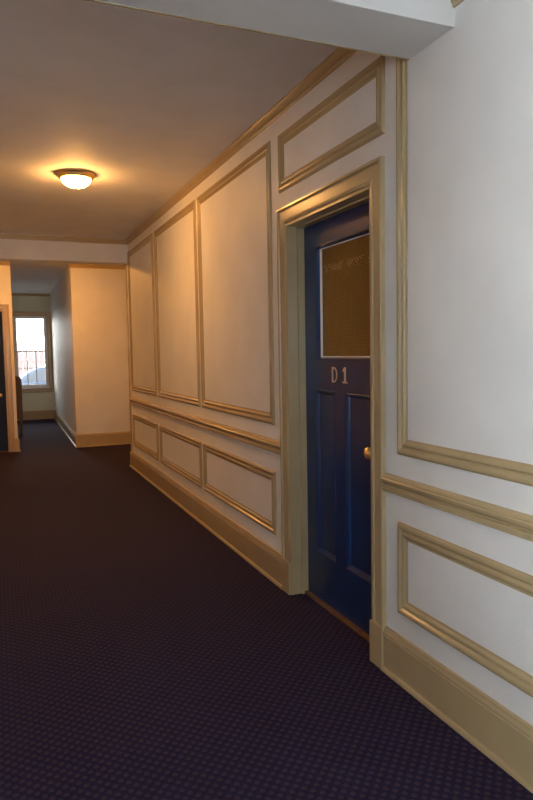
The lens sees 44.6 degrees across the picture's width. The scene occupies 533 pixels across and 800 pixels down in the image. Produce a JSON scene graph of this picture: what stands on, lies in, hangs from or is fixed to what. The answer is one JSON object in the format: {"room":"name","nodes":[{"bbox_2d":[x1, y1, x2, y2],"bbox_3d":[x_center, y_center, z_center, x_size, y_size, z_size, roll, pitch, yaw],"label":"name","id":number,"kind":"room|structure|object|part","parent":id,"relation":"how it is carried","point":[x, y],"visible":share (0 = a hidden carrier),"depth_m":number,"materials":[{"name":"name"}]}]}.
{"room":"apartment building hallway","nodes":[
{"label":"apartment building hallway","id":0,"kind":"room"},
{"bbox_2d":[2,296,54,410],"bbox_3d":[-5.805,-1.018,15.325,1.700,2.984,0.160,-3,5,-22],"label":"wall","id":1,"kind":"structure","parent":0,"point":[35,401],"depth_m":15.38,"materials":[{"name":"beige paint"}]},
{"bbox_2d":[11,293,49,295],"bbox_3d":[-5.796,-2.451,15.125,1.450,0.056,0.041,-3,5,-22],"label":"trim","id":2,"kind":"structure","parent":1,"relation":"attached to","point":[12,294],"depth_m":15.21,"materials":[{"name":"beige wood"}]},
{"bbox_2d":[12,311,53,392],"bbox_3d":[-5.564,-1.129,15.386,0.930,1.900,0.200,-3,5,-22],"label":"window","id":3,"kind":"structure","parent":1,"relation":"in","point":[46,316],"depth_m":15.42,"materials":[{"name":"white paint"}]},
{"bbox_3d":[-5.586,-1.548,15.389,0.674,0.810,0.035,-3,5,-22],"label":"sash","id":4,"kind":"part","parent":3,"relation":"part of","materials":[{"name":"glass"}]},
{"bbox_3d":[-5.557,-0.743,15.412,0.674,0.870,0.035,-3,5,-22],"label":"sash","id":5,"kind":"part","parent":3,"relation":"part of","materials":[{"name":"clear glass"}]},
{"bbox_3d":[-5.532,-0.284,15.406,0.770,0.026,0.110,-3,5,-22],"label":"sill","id":6,"kind":"part","parent":3,"relation":"part of","materials":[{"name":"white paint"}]},
{"bbox_2d":[17,410,53,420],"bbox_3d":[-5.747,0.371,15.338,1.454,0.211,0.031,-3,5,-22],"label":"baseboard","id":7,"kind":"structure","parent":1,"relation":"attached to","point":[40,414],"depth_m":15.46,"materials":[{"name":"beige wood"}]},
{"bbox_2d":[50,267,75,432],"bbox_3d":[-4.100,-0.888,13.161,0.220,2.984,5.355,-3,5,-22],"label":"wall","id":8,"kind":"structure","parent":0,"point":[60,297],"depth_m":12.42,"materials":[{"name":"paint"}]},
{"bbox_2d":[54,410,130,447],"bbox_3d":[-2.842,0.445,13.638,2.851,0.211,5.406,-3,5,-22],"label":"baseboard","id":9,"kind":"structure","parent":8,"relation":"attached to","point":[111,438],"depth_m":10.84,"materials":[{"name":"beige wood"}]},
{"bbox_2d":[0,239,127,264],"bbox_3d":[-3.017,-1.861,7.954,2.620,0.299,0.200,-3,5,-22],"label":"wall","id":10,"kind":"structure","parent":0,"point":[10,249],"depth_m":8.06,"materials":[{"name":"paint"}]},
{"bbox_2d":[0,265,129,437],"bbox_3d":[-2.834,-0.732,10.738,5.050,2.984,0.140,-3,5,-22],"label":"wall","id":11,"kind":"structure","parent":0,"point":[98,296],"depth_m":10.68,"materials":[{"name":"paint"}]},
{"bbox_2d":[0,261,9,265],"bbox_3d":[-4.540,-2.084,9.838,1.230,0.056,0.041,-3,5,-22],"label":"trim","id":12,"kind":"structure","parent":11,"relation":"attached to","point":[1,262],"depth_m":10.04,"materials":[{"name":"beige wood"}]},
{"bbox_2d":[0,304,14,452],"bbox_3d":[-4.509,-0.309,10.053,1.072,2.320,0.166,-3,5,-22],"label":"door","id":13,"kind":"structure","parent":11,"relation":"in","point":[7,440],"depth_m":10.19,"materials":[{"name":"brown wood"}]},
{"bbox_2d":[15,437,20,451],"bbox_3d":[-3.960,0.707,10.346,0.079,0.211,0.171,-3,5,-22],"label":"baseboard","id":14,"kind":"structure","parent":11,"relation":"attached to","point":[17,443],"depth_m":10.28,"materials":[{"name":"beige wood"}]},
{"bbox_2d":[67,264,124,268],"bbox_3d":[-1.879,-2.216,10.995,2.861,0.056,0.141,-3,5,-22],"label":"trim","id":15,"kind":"structure","parent":11,"relation":"attached to","point":[68,265],"depth_m":10.57,"materials":[{"name":"beige wood"}]},
{"bbox_2d":[0,0,337,293],"bbox_3d":[-2.267,-2.151,9.142,5.200,0.100,14.213,-3,5,-22],"label":"ceiling","id":16,"kind":"structure","parent":0,"point":[142,102],"depth_m":3.83,"materials":[{"name":"paint"}]},
{"bbox_2d":[55,169,95,189],"bbox_3d":[-1.541,-1.767,5.265,0.322,0.123,0.322,-3,5,-22],"label":"ceiling light","id":17,"kind":"object","parent":16,"relation":"attached to","point":[73,178],"visible":1,"depth_m":5.18,"materials":[{"name":"white glass"}]},
{"bbox_3d":[-1.541,-1.754,5.266,0.232,0.072,0.232,-3,5,-22],"label":"lamp shade","id":18,"kind":"part","parent":17,"relation":"part of","materials":[{"name":"white glass"}]},
{"bbox_2d":[0,419,532,799],"bbox_3d":[-1.230,1.060,7.010,5.200,0.100,19.130,-3,5,-22],"label":"floor","id":19,"kind":"structure","parent":0,"point":[142,657],"depth_m":3.05,"materials":[{"name":"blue carpet"}]},
{"bbox_2d":[5,376,22,435],"bbox_3d":[-4.876,0.112,12.325,0.460,1.140,0.480,-3,5,-22],"label":"chair","id":20,"kind":"object","parent":19,"relation":"on","point":[18,382],"visible":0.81,"depth_m":12.16,"materials":[{"name":"brown wood"}]},
{"bbox_3d":[-4.606,0.515,12.230,0.040,0.340,0.040,-3,5,-22],"label":"leg","id":21,"kind":"part","parent":20,"relation":"part of","materials":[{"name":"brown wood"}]},
{"bbox_2d":[97,0,453,58],"bbox_3d":[-0.554,-1.487,2.054,2.620,0.284,0.282,-3,5,-22],"label":"beam","id":22,"kind":"structure","parent":0,"point":[399,28],"depth_m":2.37,"materials":[{"name":"paint"}]},
{"bbox_2d":[85,0,408,59],"bbox_3d":[-0.604,-1.365,2.200,2.588,0.024,0.010,-3,5,-22],"label":"trim","id":23,"kind":"structure","parent":22,"relation":"attached to","point":[96,1],"depth_m":2.41,"materials":[{"name":"beige wood"}]},
{"bbox_2d":[127,0,532,725],"bbox_3d":[0.429,-0.266,3.419,0.150,3.014,11.400,-3,5,-22],"label":"wall","id":24,"kind":"structure","parent":0,"point":[470,90],"depth_m":2.66,"materials":[{"name":"paint"}]},
{"bbox_2d":[125,264,132,451],"bbox_3d":[-1.815,-0.538,8.608,0.020,2.475,0.098,-3,5,-22],"label":"trim","id":25,"kind":"structure","parent":24,"relation":"attached to","point":[126,284],"depth_m":8.59,"materials":[{"name":"beige wood"}]},
{"bbox_2d":[127,233,156,395],"bbox_3d":[-1.498,-0.969,7.770,0.015,1.778,1.407,-3,5,-22],"label":"trim","id":26,"kind":"structure","parent":24,"relation":"attached to","point":[149,238],"depth_m":7.56,"materials":[{"name":"beige wood"}]},
{"bbox_2d":[133,413,158,460],"bbox_3d":[-1.474,0.428,7.872,0.015,0.421,1.407,-3,5,-22],"label":"trim","id":27,"kind":"structure","parent":24,"relation":"attached to","point":[150,423],"depth_m":7.76,"materials":[{"name":"beige wood"}]},
{"bbox_2d":[154,199,200,406],"bbox_3d":[-0.892,-0.873,6.319,0.015,1.778,1.548,-3,5,-22],"label":"trim","id":28,"kind":"structure","parent":24,"relation":"attached to","point":[190,400],"depth_m":6.02,"materials":[{"name":"beige wood"}]},
{"bbox_2d":[0,47,356,244],"bbox_3d":[-1.791,-1.778,5.017,2.590,0.056,6.163,-3,5,-22],"label":"trim","id":29,"kind":"structure","parent":24,"relation":"attached to","point":[339,56],"depth_m":4.49,"materials":[{"name":"beige wood"}]},
{"bbox_2d":[159,424,202,488],"bbox_3d":[-0.868,0.524,6.421,0.015,0.421,1.548,-3,5,-22],"label":"trim","id":30,"kind":"structure","parent":24,"relation":"attached to","point":[190,440],"depth_m":6.26,"materials":[{"name":"beige wood"}]},
{"bbox_2d":[129,397,279,454],"bbox_3d":[-0.855,0.155,6.331,0.028,0.084,4.940,-3,5,-22],"label":"trim","id":31,"kind":"structure","parent":24,"relation":"attached to","point":[272,445],"depth_m":5.20,"materials":[{"name":"beige wood"}]},
{"bbox_2d":[129,451,281,589],"bbox_3d":[-0.771,0.936,6.477,0.231,0.211,5.051,-3,5,-22],"label":"baseboard","id":32,"kind":"structure","parent":24,"relation":"attached to","point":[263,557],"depth_m":5.27,"materials":[{"name":"beige wood"}]},
{"bbox_2d":[197,141,274,424],"bbox_3d":[-0.269,-0.774,4.827,0.015,1.778,1.570,-3,5,-22],"label":"trim","id":33,"kind":"structure","parent":24,"relation":"attached to","point":[265,150],"depth_m":4.43,"materials":[{"name":"beige wood"}]},
{"bbox_2d":[203,442,276,535],"bbox_3d":[-0.245,0.623,4.930,0.015,0.421,1.570,-3,5,-22],"label":"trim","id":34,"kind":"structure","parent":24,"relation":"attached to","point":[267,473],"depth_m":4.72,"materials":[{"name":"beige wood"}]},
{"bbox_2d":[276,156,386,668],"bbox_3d":[0.381,0.055,3.533,0.179,2.360,1.156,-3,5,-22],"label":"door","id":35,"kind":"structure","parent":24,"relation":"in","point":[331,238],"depth_m":3.60,"materials":[{"name":"blue wood"}]},
{"bbox_3d":[0.350,0.430,3.772,0.018,0.978,0.247,-3,5,-22],"label":"panel moulding","id":36,"kind":"part","parent":35,"relation":"part of","materials":[{"name":"blue paint"}]},
{"bbox_3d":[0.416,-0.543,3.497,0.020,0.651,0.647,-3,5,-22],"label":"glazing moulding","id":37,"kind":"part","parent":35,"relation":"part of","materials":[{"name":"blue paint"}]},
{"bbox_3d":[0.430,-0.543,3.502,0.006,0.651,0.647,-3,5,-22],"label":"glass pane","id":38,"kind":"part","parent":35,"relation":"part of","materials":[{"name":"brown glass"}]},
{"bbox_3d":[0.493,0.452,3.429,0.018,0.978,0.282,-3,5,-22],"label":"panel moulding","id":39,"kind":"part","parent":35,"relation":"part of","materials":[{"name":"blue paint"}]},
{"bbox_3d":[0.520,0.263,3.228,0.073,0.062,0.062,-3,5,-22],"label":"knob","id":40,"kind":"part","parent":35,"relation":"part of","materials":[{"name":"gold metal"}]},
{"bbox_2d":[278,55,384,193],"bbox_3d":[0.294,-1.388,3.399,0.015,0.341,1.160,-3,5,-22],"label":"trim","id":41,"kind":"structure","parent":24,"relation":"attached to","point":[376,69],"depth_m":3.24,"materials":[{"name":"beige wood"}]},
{"bbox_2d":[380,473,532,541],"bbox_3d":[1.504,0.529,0.682,0.028,0.084,5.034,-3,5,-22],"label":"trim","id":42,"kind":"structure","parent":24,"relation":"attached to","point":[519,524],"depth_m":2.47,"materials":[{"name":"beige wood"}]},
{"bbox_2d":[381,626,532,792],"bbox_3d":[1.517,1.318,0.738,0.031,0.211,5.032,-3,5,-22],"label":"baseboard","id":43,"kind":"structure","parent":24,"relation":"attached to","point":[504,737],"depth_m":2.53,"materials":[{"name":"beige wood"}]},
{"bbox_2d":[451,0,463,7],"bbox_3d":[1.558,-1.351,0.320,0.041,0.056,4.555,-3,5,-22],"label":"trim","id":44,"kind":"structure","parent":24,"relation":"attached to","point":[455,3],"depth_m":2.40,"materials":[{"name":"beige wood"}]},
{"bbox_2d":[396,58,532,486],"bbox_3d":[0.965,-0.580,1.873,0.015,1.775,2.078,-3,5,-22],"label":"trim","id":45,"kind":"structure","parent":24,"relation":"attached to","point":[508,470],"depth_m":2.76,"materials":[{"name":"beige wood"}]},
{"bbox_2d":[397,521,532,697],"bbox_3d":[0.989,0.817,1.975,0.015,0.420,2.078,-3,5,-22],"label":"trim","id":46,"kind":"structure","parent":24,"relation":"attached to","point":[518,580],"depth_m":2.54,"materials":[{"name":"beige wood"}]},
{"label":"outside","id":47,"kind":"structure","parent":0,"visible":0},
{"bbox_3d":[-9.919,0.046,26.549,30.000,0.100,23.470,-3,5,-22],"label":"ground","id":48,"kind":"structure","parent":47,"visible":0},
{"bbox_2d":[18,352,44,376],"bbox_3d":[-8.361,-1.019,25.804,14.400,1.980,0.090,-3,5,-22],"label":"fence","id":49,"kind":"object","parent":48,"relation":"on","point":[39,357],"visible":0.03,"depth_m":25.37,"materials":[{"name":"metal"}]},
{"bbox_2d":[20,366,45,384],"bbox_3d":[-5.936,-0.387,20.784,4.098,1.470,1.730,-3,5,-22],"label":"car","id":50,"kind":"object","parent":48,"relation":"on","point":[31,378],"visible":0.03,"depth_m":19.54,"materials":[{"name":"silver metal"}]}
]}

